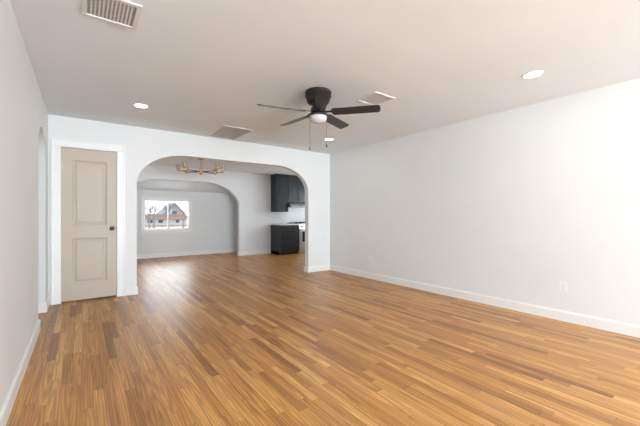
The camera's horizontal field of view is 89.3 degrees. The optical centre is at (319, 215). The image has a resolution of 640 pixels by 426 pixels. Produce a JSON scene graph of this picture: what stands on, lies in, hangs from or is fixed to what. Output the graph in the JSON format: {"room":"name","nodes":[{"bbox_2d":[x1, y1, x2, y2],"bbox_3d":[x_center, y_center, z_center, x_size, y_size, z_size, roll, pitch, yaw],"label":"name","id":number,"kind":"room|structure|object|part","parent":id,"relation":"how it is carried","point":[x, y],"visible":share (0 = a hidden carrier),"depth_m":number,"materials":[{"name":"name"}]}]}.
{"room":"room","nodes":[
{"label":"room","id":0,"kind":"room"},
{"bbox_2d":[0,0,47,409],"bbox_3d":[-0.446,-0.074,-0.086,0.120,2.440,10.390,0,0,-36],"label":"wall","id":1,"kind":"structure","parent":0,"point":[23,112],"depth_m":2.22,"materials":[{"name":"white paint"}]},
{"bbox_2d":[0,296,49,425],"bbox_3d":[-0.439,1.090,-0.081,0.136,0.112,10.390,0,0,-36],"label":"baseboard","id":2,"kind":"structure","parent":1,"relation":"attached to","point":[8,403],"depth_m":2.20,"materials":[{"name":"paint"}]},
{"bbox_2d":[137,179,230,192],"bbox_3d":[-3.783,-0.919,8.866,4.200,0.550,0.970,0,0,-36],"label":"ceiling","id":3,"kind":"structure","parent":0,"point":[164,185],"depth_m":8.88,"materials":[{"name":"paint"}]},
{"bbox_2d":[137,189,237,254],"bbox_3d":[-4.035,0.216,9.209,4.200,1.860,0.120,0,0,-36],"label":"wall","id":4,"kind":"structure","parent":0,"point":[214,215],"depth_m":9.50,"materials":[{"name":"white paint"}]},
{"bbox_2d":[140,197,192,233],"bbox_3d":[-4.245,-0.009,9.017,1.355,0.980,0.140,0,0,-36],"label":"window","id":5,"kind":"structure","parent":4,"relation":"in","point":[143,230],"depth_m":9.01,"materials":[{"name":"paint"}]},
{"bbox_2d":[137,248,237,258],"bbox_3d":[-3.994,1.090,9.154,3.960,0.112,0.016,0,0,-36],"label":"baseboard","id":6,"kind":"structure","parent":4,"relation":"attached to","point":[141,256],"depth_m":9.26,"materials":[{"name":"paint"}]},
{"bbox_2d":[48,114,329,304],"bbox_3d":[-1.667,-0.074,5.538,4.810,2.440,0.120,0,0,-36],"label":"wall","id":7,"kind":"structure","parent":0,"point":[143,146],"depth_m":5.06,"materials":[{"name":"white paint"}]},
{"bbox_2d":[51,137,124,304],"bbox_3d":[-3.144,0.070,4.431,0.818,2.153,0.132,0,0,-36],"label":"trim","id":8,"kind":"structure","parent":7,"relation":"attached to","point":[57,143],"depth_m":4.21,"materials":[{"name":"paint"}]},
{"bbox_2d":[61,147,116,300],"bbox_3d":[-3.121,0.115,4.395,0.624,2.014,0.109,0,0,-36],"label":"door","id":9,"kind":"structure","parent":7,"relation":"in","point":[88,177],"depth_m":4.39,"materials":[{"name":"beige paint"}]},
{"bbox_2d":[126,265,329,295],"bbox_3d":[-1.322,1.090,5.790,3.715,0.112,0.151,0,0,-36],"label":"baseboard","id":10,"kind":"structure","parent":7,"relation":"attached to","point":[129,290],"depth_m":6.54,"materials":[{"name":"paint"}]},
{"bbox_2d":[137,165,284,251],"bbox_3d":[-3.178,-0.044,8.634,8.340,2.380,0.120,0,0,-36],"label":"wall","id":11,"kind":"structure","parent":0,"point":[251,191],"depth_m":9.32,"materials":[{"name":"white paint"}]},
{"bbox_2d":[237,250,270,255],"bbox_3d":[-3.979,1.090,8.036,6.100,0.112,0.136,0,0,-36],"label":"baseboard","id":12,"kind":"structure","parent":11,"relation":"attached to","point":[259,251],"depth_m":9.45,"materials":[{"name":"paint"}]},
{"bbox_2d":[271,174,287,211],"bbox_3d":[-1.210,-0.668,9.768,0.415,1.118,0.376,0,0,-36],"label":"upper cabinet","id":13,"kind":"object","parent":11,"relation":"attached to","point":[279,182],"visible":1,"depth_m":9.66,"materials":[{"name":"grey paint"}]},
{"bbox_3d":[-1.125,-0.653,9.652,0.409,1.082,0.020,0,0,-36],"label":"door","id":14,"kind":"part","parent":13,"relation":"part of","materials":[{"name":"grey paint"}]},
{"bbox_2d":[271,207,304,223],"bbox_3d":[-0.684,-0.075,10.390,2.000,0.647,0.004,0,0,-36],"label":"backsplash","id":15,"kind":"structure","parent":11,"relation":"attached to","point":[293,214],"depth_m":10.19,"materials":[{"name":"white tile"}]},
{"bbox_2d":[288,175,304,202],"bbox_3d":[-0.726,-0.816,10.123,0.780,0.823,0.376,0,0,-36],"label":"upper cabinet","id":16,"kind":"object","parent":11,"relation":"attached to","point":[296,191],"visible":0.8,"depth_m":9.93,"materials":[{"name":"grey paint"}]},
{"bbox_3d":[-0.797,-0.800,9.893,0.386,0.787,0.020,0,0,-36],"label":"door","id":17,"kind":"part","parent":16,"relation":"part of","materials":[{"name":"grey paint"}]},
{"bbox_2d":[288,202,304,207],"bbox_3d":[-0.695,-0.328,10.081,0.780,0.148,0.480,0,0,-36],"label":"range hood","id":18,"kind":"object","parent":16,"relation":"attached to","point":[290,204],"visible":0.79,"depth_m":9.86,"materials":[{"name":"grey metal"}]},
{"bbox_3d":[-0.484,-0.800,10.123,0.386,0.787,0.020,0,0,-36],"label":"door","id":19,"kind":"part","parent":16,"relation":"part of","materials":[{"name":"grey paint"}]},
{"bbox_2d":[148,157,296,175],"bbox_3d":[-2.210,-1.324,7.316,8.340,0.180,3.390,0,0,-36],"label":"ceiling","id":20,"kind":"structure","parent":0,"point":[208,164],"depth_m":8.00,"materials":[{"name":"paint"}]},
{"bbox_2d":[177,158,223,174],"bbox_3d":[-2.572,-1.058,7.007,1.000,0.352,0.736,0,0,-20],"label":"chandelier","id":21,"kind":"object","parent":20,"relation":"hanging from","point":[200,171],"visible":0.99,"depth_m":6.98,"materials":[{"name":"gold metal"}]},
{"bbox_2d":[6,252,639,425],"bbox_3d":[0.649,1.206,3.424,8.340,0.120,14.990,0,0,-36],"label":"floor","id":22,"kind":"structure","parent":0,"point":[218,339],"depth_m":2.62,"materials":[{"name":"brown wood"}]},
{"bbox_2d":[271,225,298,254],"bbox_3d":[-1.048,0.715,9.716,0.615,0.862,0.651,0,0,-36],"label":"base cabinet","id":23,"kind":"object","parent":22,"relation":"on","point":[284,238],"visible":0.99,"depth_m":9.51,"materials":[{"name":"grey paint"}]},
{"bbox_2d":[270,223,298,224],"bbox_3d":[-1.060,0.266,9.725,0.629,0.034,0.622,0,0,-36],"label":"countertop","id":24,"kind":"structure","parent":23,"relation":"on","point":[285,223],"depth_m":9.53,"materials":[{"name":"white stone"}]},
{"bbox_3d":[-0.950,0.366,9.440,0.434,0.144,0.020,0,0,-36],"label":"drawer","id":25,"kind":"part","parent":23,"relation":"part of","materials":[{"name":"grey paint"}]},
{"bbox_3d":[-0.950,0.519,9.440,0.434,0.147,0.020,0,0,-36],"label":"drawer","id":26,"kind":"part","parent":23,"relation":"part of","materials":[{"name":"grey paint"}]},
{"bbox_3d":[-0.950,0.677,9.440,0.434,0.152,0.020,0,0,-36],"label":"drawer","id":27,"kind":"part","parent":23,"relation":"part of","materials":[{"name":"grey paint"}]},
{"bbox_3d":[-0.950,0.896,9.440,0.434,0.270,0.020,0,0,-36],"label":"drawer","id":28,"kind":"part","parent":23,"relation":"part of","materials":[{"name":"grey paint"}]},
{"bbox_3d":[-0.704,0.662,9.622,0.166,0.737,0.016,0,0,-36],"label":"filler panel","id":29,"kind":"part","parent":23,"relation":"part of","materials":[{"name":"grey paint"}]},
{"bbox_2d":[290,222,304,253],"bbox_3d":[-0.475,0.676,10.107,0.755,0.940,0.666,0,0,-36],"label":"gas range","id":30,"kind":"object","parent":22,"relation":"on","point":[301,224],"visible":0.29,"depth_m":9.73,"materials":[{"name":"silver metal"}]},
{"bbox_3d":[-0.322,0.656,9.899,0.745,0.490,0.041,0,0,-36],"label":"oven door","id":31,"kind":"part","parent":30,"relation":"part of","materials":[{"name":"silver metal"}]},
{"bbox_2d":[10,0,639,153],"bbox_3d":[1.444,-1.354,1.303,4.810,0.120,10.630,0,0,-36],"label":"ceiling","id":32,"kind":"structure","parent":0,"point":[200,67],"depth_m":2.71,"materials":[{"name":"paint"}]},
{"bbox_2d":[81,0,142,29],"bbox_3d":[-1.309,-1.289,2.035,0.305,0.010,0.315,0,0,-36],"label":"ceiling vent","id":33,"kind":"object","parent":32,"relation":"in","point":[122,13],"visible":1,"depth_m":2.05,"materials":[{"name":"white metal"}]},
{"bbox_2d":[133,103,148,107],"bbox_3d":[-2.106,-1.290,3.813,0.172,0.007,0.172,0,0,-36],"label":"recessed light","id":34,"kind":"object","parent":32,"relation":"in","point":[139,105],"visible":1,"depth_m":3.80,"materials":[{"name":"white metal"}]},
{"bbox_2d":[206,125,252,139],"bbox_3d":[-1.431,-1.289,5.090,0.460,0.010,0.800,0,0,-36],"label":"ceiling vent","id":35,"kind":"object","parent":32,"relation":"in","point":[224,132],"visible":1,"depth_m":5.05,"materials":[{"name":"white metal"}]},
{"bbox_2d":[257,87,379,149],"bbox_3d":[-0.052,-0.979,3.409,1.234,0.630,1.209,0,0,-36],"label":"ceiling fan","id":36,"kind":"object","parent":32,"relation":"hanging from","point":[319,98],"visible":1,"depth_m":3.30,"materials":[{"name":"black metal"}]},
{"bbox_3d":[-0.380,-1.074,3.232,0.495,0.006,0.128,0,14,-23],"label":"blade","id":37,"kind":"part","parent":36,"relation":"part of","materials":[{"name":"brown wood"}]},
{"bbox_3d":[-0.279,-1.074,3.683,0.128,0.006,0.495,-18,12,-40],"label":"blade","id":38,"kind":"part","parent":36,"relation":"part of","materials":[{"name":"brown wood"}]},
{"bbox_3d":[-0.019,-0.999,3.388,0.190,0.069,0.190,0,0,-36],"label":"lamp shade","id":39,"kind":"part","parent":36,"relation":"part of","materials":[{"name":"white glass"}]},
{"bbox_3d":[0.017,-1.074,2.997,0.128,0.006,0.495,14,-1,-5],"label":"blade","id":40,"kind":"part","parent":36,"relation":"part of","materials":[{"name":"brown metal"}]},
{"bbox_3d":[0.057,-0.877,3.302,0.008,0.330,0.032,0,0,-42],"label":"pull chain","id":41,"kind":"part","parent":36,"relation":"part of","materials":[{"name":"metal"}]},
{"bbox_3d":[0.181,-1.074,3.726,0.128,0.006,0.495,-16,-8,30],"label":"blade","id":42,"kind":"part","parent":36,"relation":"part of","materials":[{"name":"brown wood"}]},
{"bbox_3d":[0.363,-1.074,3.302,0.495,0.006,0.128,0,-14,13],"label":"blade","id":43,"kind":"part","parent":36,"relation":"part of","materials":[{"name":"brown wood"}]},
{"bbox_2d":[355,91,394,104],"bbox_3d":[0.611,-1.289,3.594,0.315,0.010,0.315,0,0,-36],"label":"ceiling vent","id":44,"kind":"object","parent":32,"relation":"in","point":[375,98],"visible":0.88,"depth_m":3.58,"materials":[{"name":"white metal"}]},
{"bbox_2d":[522,70,543,78],"bbox_3d":[1.950,-1.290,2.971,0.172,0.007,0.172,0,0,-36],"label":"recessed light","id":45,"kind":"object","parent":32,"relation":"in","point":[532,74],"visible":1,"depth_m":2.96,"materials":[{"name":"white"}]},
{"bbox_2d":[330,78,639,325],"bbox_3d":[3.334,-0.074,2.691,0.120,2.440,10.390,0,0,-36],"label":"wall","id":46,"kind":"structure","parent":0,"point":[516,204],"depth_m":3.92,"materials":[{"name":"white paint"}]},
{"bbox_2d":[330,265,639,337],"bbox_3d":[3.279,1.090,2.651,0.016,0.112,10.390,0,0,-36],"label":"baseboard","id":47,"kind":"structure","parent":46,"relation":"attached to","point":[628,329],"depth_m":3.92,"materials":[{"name":"paint"}]},
{"bbox_2d":[559,282,566,292],"bbox_3d":[2.645,0.783,3.521,0.008,0.117,0.072,0,0,-36],"label":"wall outlet","id":48,"kind":"object","parent":46,"relation":"attached to","point":[562,285],"visible":1,"depth_m":3.52,"materials":[{"name":"white plastic"}]},
{"label":"outside","id":49,"kind":"structure","parent":0,"visible":0},
{"bbox_2d":[145,219,187,228],"bbox_3d":[-68.768,2.796,144.291,180.000,0.400,286.000,0,0,-36],"label":"ground","id":50,"kind":"structure","parent":49,"point":[187,219],"depth_m":70.07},
{"bbox_2d":[145,202,159,228],"bbox_3d":[-29.249,0.153,55.137,2.072,4.985,3.474,0,0,35],"label":"bare tree","id":51,"kind":"object","parent":50,"relation":"on","point":[150,208],"visible":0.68,"depth_m":55.36,"materials":[{"name":"grey plant"}]},
{"bbox_2d":[145,201,163,227],"bbox_3d":[-32.519,-0.211,63.064,3.885,5.714,3.308,0,0,-3],"label":"bare tree","id":52,"kind":"object","parent":50,"relation":"on","point":[154,216],"visible":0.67,"depth_m":63.02,"materials":[{"name":"grey plant"}]},
{"bbox_2d":[145,214,187,225],"bbox_3d":[-40.991,1.096,84.012,11.200,3.000,9.050,0,0,-36],"label":"house","id":53,"kind":"structure","parent":50,"relation":"on","point":[160,219],"depth_m":81.44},
{"bbox_2d":[145,224,187,227],"bbox_3d":[-32.969,2.296,70.219,18.000,0.640,0.220,0,0,-36],"label":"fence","id":54,"kind":"object","parent":50,"relation":"on","point":[162,226],"visible":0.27,"depth_m":69.61,"materials":[{"name":"wood"}]},
{"bbox_3d":[-32.928,2.246,70.163,18.000,0.300,0.080,0,0,-36],"label":"rail","id":55,"kind":"part","parent":54,"relation":"part of","materials":[{"name":"wood"}]},
{"bbox_2d":[161,203,175,227],"bbox_3d":[-31.030,-0.061,66.568,2.860,5.413,3.651,0,0,22],"label":"bare tree","id":56,"kind":"object","parent":50,"relation":"on","point":[173,207],"visible":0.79,"depth_m":66.18,"materials":[{"name":"grey plant"}]},
{"bbox_2d":[158,202,184,213],"bbox_3d":[-44.538,-0.604,96.948,6.000,6.400,9.800,0,0,-36],"label":"house","id":57,"kind":"structure","parent":50,"relation":"on","point":[162,211],"depth_m":93.67,"materials":[{"name":"grey"}]},
{"bbox_2d":[174,202,187,227],"bbox_3d":[-25.815,0.023,60.438,4.125,5.246,3.152,0,0,25],"label":"bare tree","id":58,"kind":"object","parent":50,"relation":"on","point":[179,206],"visible":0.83,"depth_m":60.31,"materials":[{"name":"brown plant"}]}
]}

